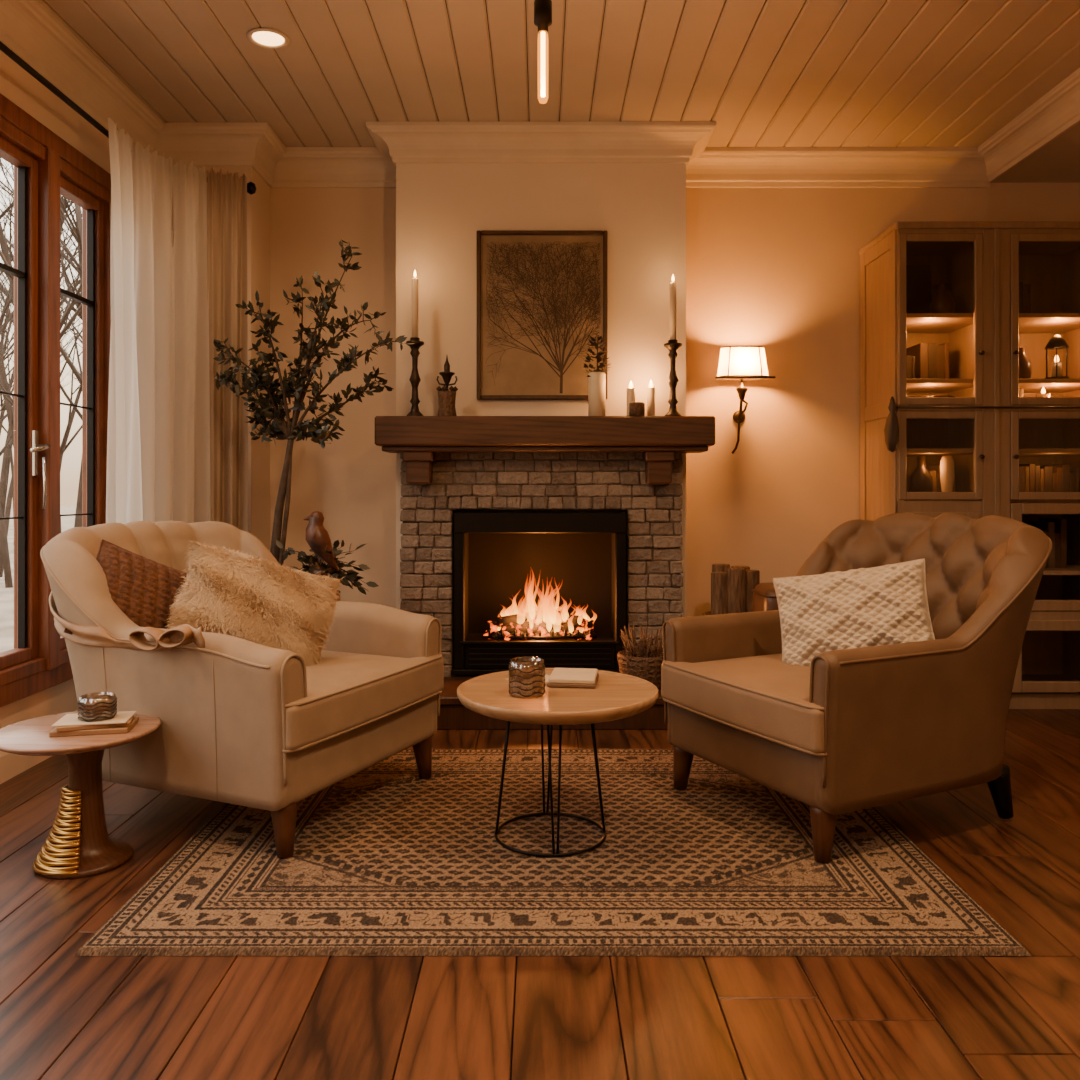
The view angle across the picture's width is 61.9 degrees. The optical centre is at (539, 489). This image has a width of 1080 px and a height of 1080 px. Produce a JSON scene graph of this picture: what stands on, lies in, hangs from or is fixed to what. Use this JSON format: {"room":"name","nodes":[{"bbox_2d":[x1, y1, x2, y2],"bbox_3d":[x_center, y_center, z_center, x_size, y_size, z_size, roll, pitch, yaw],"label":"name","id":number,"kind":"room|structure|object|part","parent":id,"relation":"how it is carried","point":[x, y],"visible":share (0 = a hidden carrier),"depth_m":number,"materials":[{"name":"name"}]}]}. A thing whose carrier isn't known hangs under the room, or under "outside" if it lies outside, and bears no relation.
{"room":"living room","nodes":[
{"label":"living room","id":0,"kind":"room"},
{"bbox_2d":[0,50,110,728],"bbox_3d":[-1.910,-0.350,1.485,0.120,2.700,6.170,0,0,0],"label":"wall","id":1,"kind":"structure","parent":0,"point":[17,85],"depth_m":3.39,"materials":[{"name":"paint"}]},
{"bbox_2d":[0,710,76,783],"bbox_3d":[-1.267,0.940,1.486,1.168,0.120,6.171,0,0,0],"label":"baseboard","id":2,"kind":"structure","parent":1,"relation":"attached to","point":[11,765],"depth_m":3.14,"materials":[{"name":"paint"}]},
{"bbox_2d":[0,93,110,706],"bbox_3d":[-1.883,-0.305,2.605,0.135,2.090,2.650,0,0,0],"label":"window","id":3,"kind":"structure","parent":1,"relation":"in","point":[55,167],"depth_m":3.33,"materials":[{"name":"brown wood"}]},
{"bbox_2d":[30,430,50,508],"bbox_3d":[-1.821,-0.075,3.247,0.069,0.290,0.136,0,0,0],"label":"handle","id":4,"kind":"object","parent":3,"relation":"attached to","point":[36,447],"visible":1,"depth_m":3.29,"materials":[{"name":"silver metal"}]},
{"bbox_3d":[-1.883,-0.300,2.615,0.025,1.760,2.340,0,0,0],"label":"muntins","id":5,"kind":"part","parent":3,"relation":"part of","materials":[{"name":"brown wood"}]},
{"bbox_2d":[0,41,255,194],"bbox_3d":[-1.677,-1.400,2.567,0.353,0.060,3.320,0,0,7],"label":"curtain rod","id":6,"kind":"object","parent":1,"relation":"attached to","point":[251,188],"visible":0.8,"depth_m":3.16,"materials":[{"name":"black metal"}]},
{"bbox_2d":[106,118,209,523],"bbox_3d":[-1.625,-0.233,3.779,0.168,2.436,0.567,0,0,17],"label":"sheer curtain","id":7,"kind":"object","parent":6,"relation":"hanging from","point":[158,435],"visible":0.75,"depth_m":3.86,"materials":[{"name":"white fabric"}]},
{"bbox_2d":[207,167,247,531],"bbox_3d":[-1.418,-0.233,4.076,0.176,2.436,0.088,0,0,-26],"label":"drape","id":8,"kind":"object","parent":6,"relation":"hanging from","point":[226,194],"visible":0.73,"depth_m":4.08,"materials":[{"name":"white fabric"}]},
{"bbox_2d":[0,0,395,187],"bbox_3d":[-1.267,-1.617,1.486,1.168,0.164,6.171,0,0,0],"label":"crown molding","id":9,"kind":"structure","parent":1,"relation":"attached to","point":[28,28],"depth_m":4.16,"materials":[{"name":"beige wood"}]},
{"bbox_2d":[187,166,269,550],"bbox_3d":[-1.610,-0.350,4.420,0.480,2.700,0.300,0,0,0],"label":"wall","id":10,"kind":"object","parent":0,"point":[258,204],"visible":0.07,"depth_m":4.37,"materials":[{"name":"paint"}]},
{"bbox_2d":[0,709,1079,1079],"bbox_3d":[0.525,1.030,1.485,5.350,0.060,6.170,0,0,0],"label":"floor","id":11,"kind":"structure","parent":0,"point":[64,1015],"depth_m":1.80,"materials":[{"name":"brown wood"}]},
{"bbox_2d":[0,711,160,879],"bbox_3d":[-1.245,0.820,2.425,0.412,0.360,0.412,0,0,0],"label":"side table","id":12,"kind":"object","parent":11,"relation":"on","point":[78,844],"visible":0.96,"depth_m":2.37,"materials":[{"name":"brown wood"}]},
{"bbox_2d":[49,711,138,736],"bbox_3d":[-1.189,0.625,2.410,0.193,0.030,0.144,0,0,-11],"label":"stacked books","id":13,"kind":"object","parent":12,"relation":"on","point":[123,722],"visible":0.96,"depth_m":2.36,"materials":[{"name":"paper"}]},
{"bbox_2d":[77,695,116,721],"bbox_3d":[-1.185,0.580,2.410,0.096,0.060,0.096,0,0,0],"label":"jar","id":14,"kind":"object","parent":13,"relation":"on","point":[94,707],"visible":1,"depth_m":2.38,"materials":[{"name":"brown"}]},
{"bbox_2d":[82,699,112,716],"bbox_3d":[-1.185,0.579,2.410,0.074,0.037,0.074,0,0,0],"label":"candle","id":15,"kind":"object","parent":14,"relation":"on","point":[93,707],"depth_m":2.38,"materials":[{"name":"brown wax"}]},
{"bbox_2d":[213,240,414,565],"bbox_3d":[-0.977,-0.033,3.836,0.920,2.067,0.364,0,0,0],"label":"tree","id":16,"kind":"object","parent":11,"relation":"on","point":[289,429],"visible":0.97,"depth_m":3.84,"materials":[{"name":"green plant"}]},
{"bbox_2d":[375,416,714,676],"bbox_3d":[0.022,0.334,4.295,1.529,1.333,0.530,0,0,0],"label":"brick fireplace","id":17,"kind":"object","parent":11,"relation":"on","point":[504,589],"visible":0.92,"depth_m":4.20,"materials":[{"name":"grey brick"}]},
{"bbox_2d":[406,271,423,415],"bbox_3d":[-0.574,-0.671,4.130,0.084,0.679,0.084,0,0,19],"label":"candlestick","id":18,"kind":"object","parent":17,"relation":"on","point":[414,379],"visible":0.94,"depth_m":4.12,"materials":[{"name":"brown metal"}]},
{"bbox_2d":[412,278,417,336],"bbox_3d":[-0.574,-0.835,4.130,0.031,0.295,0.031,0,0,0],"label":"taper candle","id":19,"kind":"object","parent":18,"relation":"on","point":[414,280],"depth_m":4.12,"materials":[{"name":"wax"}]},
{"bbox_2d":[436,356,457,415],"bbox_3d":[-0.425,-0.477,4.130,0.101,0.290,0.101,0,0,0],"label":"tealight holder","id":20,"kind":"object","parent":17,"relation":"on","point":[446,397],"visible":0.96,"depth_m":4.10,"materials":[{"name":"wood"}]},
{"bbox_3d":[0.000,0.480,4.185,0.820,0.750,0.070,0,0,0],"label":"insert frame","id":21,"kind":"part","parent":17,"relation":"part of","materials":[{"name":"black metal"}]},
{"bbox_2d":[583,335,610,415],"bbox_3d":[0.264,-0.522,4.140,0.136,0.380,0.112,0,0,0],"label":"vase","id":22,"kind":"object","parent":17,"relation":"on","point":[596,379],"visible":0.98,"depth_m":4.11,"materials":[{"name":"ceramic"}]},
{"bbox_2d":[627,382,634,415],"bbox_3d":[0.417,-0.416,4.120,0.040,0.168,0.040,0,0,0],"label":"votive candle","id":23,"kind":"object","parent":17,"relation":"on","point":[630,391],"visible":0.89,"depth_m":4.11,"materials":[{"name":"wax"}]},
{"bbox_2d":[629,402,644,415],"bbox_3d":[0.440,-0.364,4.080,0.070,0.064,0.070,0,0,0],"label":"votive candle","id":24,"kind":"object","parent":17,"relation":"on","point":[635,408],"visible":0.91,"depth_m":4.05,"materials":[{"name":"wax"}]},
{"bbox_2d":[647,381,654,415],"bbox_3d":[0.514,-0.421,4.170,0.036,0.178,0.036,0,0,0],"label":"votive candle","id":25,"kind":"object","parent":17,"relation":"on","point":[650,390],"visible":0.91,"depth_m":4.16,"materials":[{"name":"wax"}]},
{"bbox_2d":[664,275,681,415],"bbox_3d":[0.610,-0.661,4.130,0.084,0.659,0.084,0,0,19],"label":"candlestick","id":26,"kind":"object","parent":17,"relation":"on","point":[672,345],"visible":0.98,"depth_m":4.12,"materials":[{"name":"brown metal"}]},
{"bbox_2d":[670,282,675,339],"bbox_3d":[0.610,-0.820,4.130,0.031,0.285,0.031,0,0,0],"label":"taper candle","id":27,"kind":"object","parent":26,"relation":"on","point":[672,285],"depth_m":4.12,"materials":[{"name":"wax"}]},
{"bbox_2d":[437,677,667,729],"bbox_3d":[0.065,0.930,3.942,1.040,0.140,0.415,0,0,0],"label":"hearth","id":28,"kind":"object","parent":11,"relation":"on","point":[453,715],"visible":0.17,"depth_m":3.75,"materials":[{"name":"brown wood"}]},
{"bbox_2d":[617,625,665,688],"bbox_3d":[0.455,0.732,3.950,0.235,0.256,0.235,0,0,0],"label":"basket","id":29,"kind":"object","parent":28,"relation":"on","point":[641,661],"visible":0.84,"depth_m":3.87,"materials":[{"name":"wicker"}]},
{"bbox_2d":[74,749,1030,955],"bbox_3d":[0.028,0.992,2.685,2.065,0.014,1.510,0,0,0],"label":"area rug","id":30,"kind":"object","parent":11,"relation":"on","point":[386,860],"visible":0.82,"depth_m":2.30,"materials":[{"name":"beige fabric"}]},
{"bbox_2d":[40,520,443,857],"bbox_3d":[-0.970,0.548,2.945,1.078,0.883,0.937,0,0,24],"label":"armchair","id":31,"kind":"object","parent":30,"relation":"on","point":[244,722],"visible":0.83,"depth_m":2.58,"materials":[{"name":"beige fabric"}]},
{"bbox_2d":[64,539,186,634],"bbox_3d":[-1.215,0.365,2.800,0.488,0.428,0.175,0,0,-35],"label":"pillow","id":32,"kind":"object","parent":31,"relation":"on","point":[144,589],"visible":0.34,"depth_m":2.75,"materials":[{"name":"brown fabric"}]},
{"bbox_2d":[49,591,204,650],"bbox_3d":[-1.278,0.358,2.671,0.254,0.192,0.887,0,0,-41],"label":"scarf","id":33,"kind":"object","parent":31,"relation":"on","point":[96,636],"visible":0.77,"depth_m":2.54,"materials":[{"name":"beige fabric"}]},
{"bbox_2d":[164,540,344,665],"bbox_3d":[-0.880,0.387,2.798,0.571,0.469,0.251,0,0,-21],"label":"fluffy pillow","id":34,"kind":"object","parent":31,"relation":"on","point":[236,594],"visible":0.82,"depth_m":2.74,"materials":[{"name":"beige fur"}]},
{"bbox_3d":[-0.787,0.767,2.864,0.614,0.165,0.808,0,0,24],"label":"seat rail","id":35,"kind":"part","parent":31,"relation":"part of","materials":[{"name":"beige fabric"}]},
{"bbox_2d":[285,650,443,749],"bbox_3d":[-0.836,0.616,2.886,0.785,0.158,0.811,0,0,24],"label":"seat cushion","id":36,"kind":"object","parent":31,"relation":"on","point":[348,692],"depth_m":2.69,"materials":[{"name":"beige fabric"}]},
{"bbox_2d":[457,668,657,856],"bbox_3d":[0.050,0.774,2.570,0.572,0.422,0.572,0,0,0],"label":"coffee table","id":37,"kind":"object","parent":30,"relation":"on","point":[615,696],"visible":0.91,"depth_m":2.46,"materials":[{"name":"brown wood"}]},
{"bbox_2d":[509,662,544,696],"bbox_3d":[-0.036,0.520,2.500,0.102,0.100,0.102,0,0,0],"label":"candle jar","id":38,"kind":"object","parent":37,"relation":"on","point":[526,680],"visible":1,"depth_m":2.47,"materials":[{"name":"brown glass"}]},
{"bbox_2d":[513,666,540,693],"bbox_3d":[-0.036,0.523,2.500,0.079,0.070,0.079,0,0,0],"label":"candle","id":39,"kind":"object","parent":38,"relation":"on","point":[526,680],"depth_m":2.46,"materials":[{"name":"orange wax"}]},
{"bbox_2d":[547,668,598,687],"bbox_3d":[0.100,0.556,2.670,0.140,0.024,0.170,0,0,7],"label":"open book","id":40,"kind":"object","parent":37,"relation":"on","point":[559,677],"visible":1,"depth_m":2.61,"materials":[{"name":"paper"}]},
{"bbox_2d":[661,513,1051,862],"bbox_3d":[1.012,0.533,2.885,1.042,0.913,0.902,0,0,-27],"label":"armchair","id":41,"kind":"object","parent":30,"relation":"on","point":[854,729],"visible":0.93,"depth_m":2.58,"materials":[{"name":"leather"},{"name":"black iron"},{"name":"wood"}]},
{"bbox_2d":[661,653,823,753],"bbox_3d":[0.890,0.616,2.824,0.770,0.158,0.731,0,0,-27],"label":"seat cushion","id":42,"kind":"object","parent":41,"relation":"on","point":[763,697],"depth_m":2.63,"materials":[{"name":"beige leather"}]},
{"bbox_3d":[0.834,0.767,2.796,0.581,0.165,0.728,0,0,-27],"label":"seat rail","id":43,"kind":"part","parent":41,"relation":"part of","materials":[{"name":"fabric"}]},
{"bbox_2d":[773,558,934,665],"bbox_3d":[0.965,0.398,2.780,0.510,0.379,0.223,0,0,26],"label":"knit pillow","id":44,"kind":"object","parent":41,"relation":"on","point":[887,604],"visible":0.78,"depth_m":2.72,"materials":[{"name":"beige fabric"}]},
{"bbox_2d":[702,563,759,614],"bbox_3d":[0.905,0.675,4.200,0.300,0.650,0.300,0,0,0],"label":"logs","id":45,"kind":"object","parent":11,"relation":"on","point":[731,588],"visible":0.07,"depth_m":4.11,"materials":[{"name":"wood"}]},
{"bbox_2d":[752,583,778,611],"bbox_3d":[1.060,0.699,3.800,0.294,0.597,0.294,0,0,0],"label":"side table","id":46,"kind":"object","parent":11,"relation":"on","point":[764,594],"visible":0.14,"depth_m":3.73,"materials":[{"name":"brown wood"}]},
{"bbox_3d":[1.060,0.714,3.800,0.294,0.567,0.294,0,0,0],"label":"trim","id":47,"kind":"part","parent":46,"relation":"part of","materials":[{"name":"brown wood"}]},
{"bbox_2d":[859,222,1079,708],"bbox_3d":[2.134,-0.107,4.303,1.077,2.215,0.503,0,0,0],"label":"display cabinet","id":48,"kind":"object","parent":11,"relation":"on","point":[988,430],"visible":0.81,"depth_m":4.18,"materials":[{"name":"brown wood"}]},
{"bbox_2d":[884,397,898,451],"bbox_3d":[1.585,-0.295,4.052,0.065,0.250,0.065,0,0,0],"label":"tassel","id":49,"kind":"object","parent":48,"relation":"attached to","point":[891,430],"visible":1,"depth_m":4.03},
{"bbox_2d":[910,456,932,491],"bbox_3d":[1.800,-0.060,4.250,0.100,0.200,0.100,0,0,0],"label":"ceramic vase","id":50,"kind":"object","parent":48,"relation":"in","point":[921,480],"visible":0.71,"depth_m":4.22,"materials":[{"name":"brown ceramic"}]},
{"bbox_2d":[930,283,954,312],"bbox_3d":[1.900,-0.890,4.250,0.110,0.160,0.110,0,0,0],"label":"ceramic vase","id":51,"kind":"object","parent":48,"relation":"in","point":[942,301],"visible":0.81,"depth_m":4.22,"materials":[{"name":"brown ceramic"}]},
{"bbox_2d":[940,456,953,491],"bbox_3d":[1.900,-0.060,4.200,0.060,0.200,0.060,0,0,0],"label":"ceramic vase","id":52,"kind":"object","parent":48,"relation":"in","point":[947,462],"visible":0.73,"depth_m":4.18,"materials":[{"name":"ceramic"}]},
{"bbox_2d":[906,282,1076,567],"bbox_3d":[2.105,-0.329,4.395,0.890,1.398,0.250,0,0,0],"label":"books","id":53,"kind":"object","parent":48,"relation":"in","point":[923,360],"visible":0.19,"depth_m":4.27,"materials":[{"name":"brown paper"}]},
{"bbox_2d":[1019,389,1022,396],"bbox_3d":[2.220,-0.425,4.200,0.064,0.090,0.064,0,0,0],"label":"candle","id":54,"kind":"object","parent":48,"relation":"in","point":[1020,390],"visible":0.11,"depth_m":4.17,"materials":[{"name":"wax"}]},
{"bbox_2d":[1019,347,1031,378],"bbox_3d":[2.270,-0.590,4.250,0.090,0.160,0.090,0,0,0],"label":"ceramic vase","id":55,"kind":"object","parent":48,"relation":"in","point":[1025,365],"visible":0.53,"depth_m":4.21,"materials":[{"name":"brown ceramic"}]},
{"bbox_2d":[1037,393,1049,396],"bbox_3d":[2.360,-0.415,4.220,0.056,0.070,0.056,0,0,0],"label":"candle","id":56,"kind":"object","parent":48,"relation":"in","point":[1043,394],"visible":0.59,"depth_m":4.20,"materials":[{"name":"wax"}]},
{"bbox_2d":[1044,335,1068,378],"bbox_3d":[2.400,-0.615,4.180,0.100,0.210,0.100,0,0,0],"label":"lantern","id":57,"kind":"object","parent":48,"relation":"in","point":[1056,342],"visible":0.96,"depth_m":4.16,"materials":[{"name":"black metal"}]},
{"bbox_2d":[1052,362,1061,376],"bbox_3d":[2.400,-0.556,4.180,0.040,0.068,0.040,0,0,0],"label":"candle","id":58,"kind":"object","parent":57,"relation":"on","point":[1056,367],"depth_m":4.16,"materials":[{"name":"wax"}]},
{"bbox_3d":[-0.916,0.795,3.780,0.200,0.390,0.200,0,0,0],"label":"plant stand","id":59,"kind":"object","parent":11,"relation":"on","visible":0},
{"bbox_2d":[276,539,377,600],"bbox_3d":[-0.902,0.401,3.797,0.361,0.398,0.309,0,0,42],"label":"plant","id":60,"kind":"object","parent":59,"relation":"on","point":[324,569],"visible":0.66,"depth_m":3.77,"materials":[{"name":"green plant"}]},
{"bbox_2d":[304,511,338,570],"bbox_3d":[-0.913,0.213,3.744,0.140,0.252,0.097,0,0,22],"label":"bird figurine","id":61,"kind":"object","parent":60,"relation":"in","point":[317,536],"visible":0.91,"depth_m":3.72,"materials":[{"name":"paint"}]},
{"bbox_2d":[396,163,685,616],"bbox_3d":[0.005,-0.350,4.420,1.376,2.700,0.300,0,0,0],"label":"wall","id":62,"kind":"structure","parent":0,"point":[441,208],"depth_m":4.27,"materials":[{"name":"paint"}]},
{"bbox_2d":[477,230,606,399],"bbox_3d":[0.009,-0.826,4.254,0.617,0.797,0.028,0,0,0],"label":"print","id":63,"kind":"object","parent":62,"relation":"attached to","point":[542,294],"visible":0.99,"depth_m":4.26,"materials":[{"name":"brown paper"}]},
{"bbox_2d":[366,122,715,167],"bbox_3d":[0.005,-1.624,4.360,1.616,0.149,0.420,0,0,0],"label":"crown molding","id":64,"kind":"structure","parent":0,"point":[401,142],"depth_m":4.23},
{"bbox_2d":[39,0,1079,146],"bbox_3d":[0.629,-1.740,1.535,5.358,0.080,6.270,0,0,0],"label":"ceiling","id":65,"kind":"structure","parent":0,"point":[768,73],"depth_m":3.56,"materials":[{"name":"paint"}]},
{"bbox_2d":[247,28,289,48],"bbox_3d":[-1.020,-1.695,3.380,0.156,0.010,0.156,0,0,0],"label":"recessed light","id":66,"kind":"object","parent":65,"relation":"in","point":[268,38],"visible":1,"depth_m":3.38,"materials":[{"name":"paint"}]},
{"bbox_2d":[534,0,551,96],"bbox_3d":[0.008,-1.365,2.400,0.060,0.670,0.060,0,0,0],"label":"pendant light","id":67,"kind":"object","parent":65,"relation":"hanging from","point":[542,9],"visible":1,"depth_m":2.39,"materials":[{"name":"white glass"}]},
{"bbox_2d":[270,183,1079,616],"bbox_3d":[0.625,-0.350,4.620,5.350,2.700,0.100,0,0,0],"label":"wall","id":68,"kind":"structure","parent":0,"point":[777,270],"depth_m":4.57,"materials":[{"name":"paint"}]},
{"bbox_2d":[715,346,775,453],"bbox_3d":[0.999,-0.443,4.466,0.290,0.522,0.203,0,0,0],"label":"wall sconce","id":69,"kind":"object","parent":68,"relation":"attached to","point":[741,363],"visible":1,"depth_m":4.39,"materials":[{"name":"white fabric"}]},
{"bbox_3d":[0.999,-0.627,4.450,0.250,0.145,0.144,0,0,0],"label":"lamp shade","id":70,"kind":"part","parent":69,"relation":"part of","materials":[{"name":"white fabric"}]},
{"bbox_2d":[686,147,990,187],"bbox_3d":[1.486,-1.617,4.515,1.587,0.164,0.111,0,0,0],"label":"crown molding","id":71,"kind":"structure","parent":68,"relation":"attached to","point":[715,167],"depth_m":4.53,"materials":[{"name":"beige wood"}]},
{"bbox_2d":[991,122,1079,182],"bbox_3d":[2.740,-1.630,1.485,0.920,0.140,6.170,0,0,0],"label":"ceiling soffit","id":72,"kind":"structure","parent":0,"point":[1058,161],"depth_m":4.33,"materials":[{"name":"beige paint"}]},
{"bbox_2d":[978,68,1079,181],"bbox_3d":[2.226,-1.627,1.475,0.111,0.144,6.150,0,0,0],"label":"crown molding","id":73,"kind":"structure","parent":72,"relation":"attached to","point":[1056,112],"depth_m":4.05,"materials":[{"name":"beige wood"}]},
{"label":"outside","id":74,"kind":"structure","parent":0,"visible":0},
{"bbox_2d":[0,506,75,652],"bbox_3d":[-31.175,1.475,25.000,57.650,0.050,110.000,0,0,0],"label":"ground","id":75,"kind":"structure","parent":74,"point":[67,522],"depth_m":12.49,"materials":[{"name":"white snow"}]},
{"bbox_2d":[0,157,81,587],"bbox_3d":[-12.817,-8.567,20.828,13.978,20.171,35.959,0,0,-18],"label":"grove","id":76,"kind":"object","parent":75,"relation":"on","point":[6,254],"visible":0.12,"depth_m":12.05,"materials":[{"name":"brown plant"}]}
]}

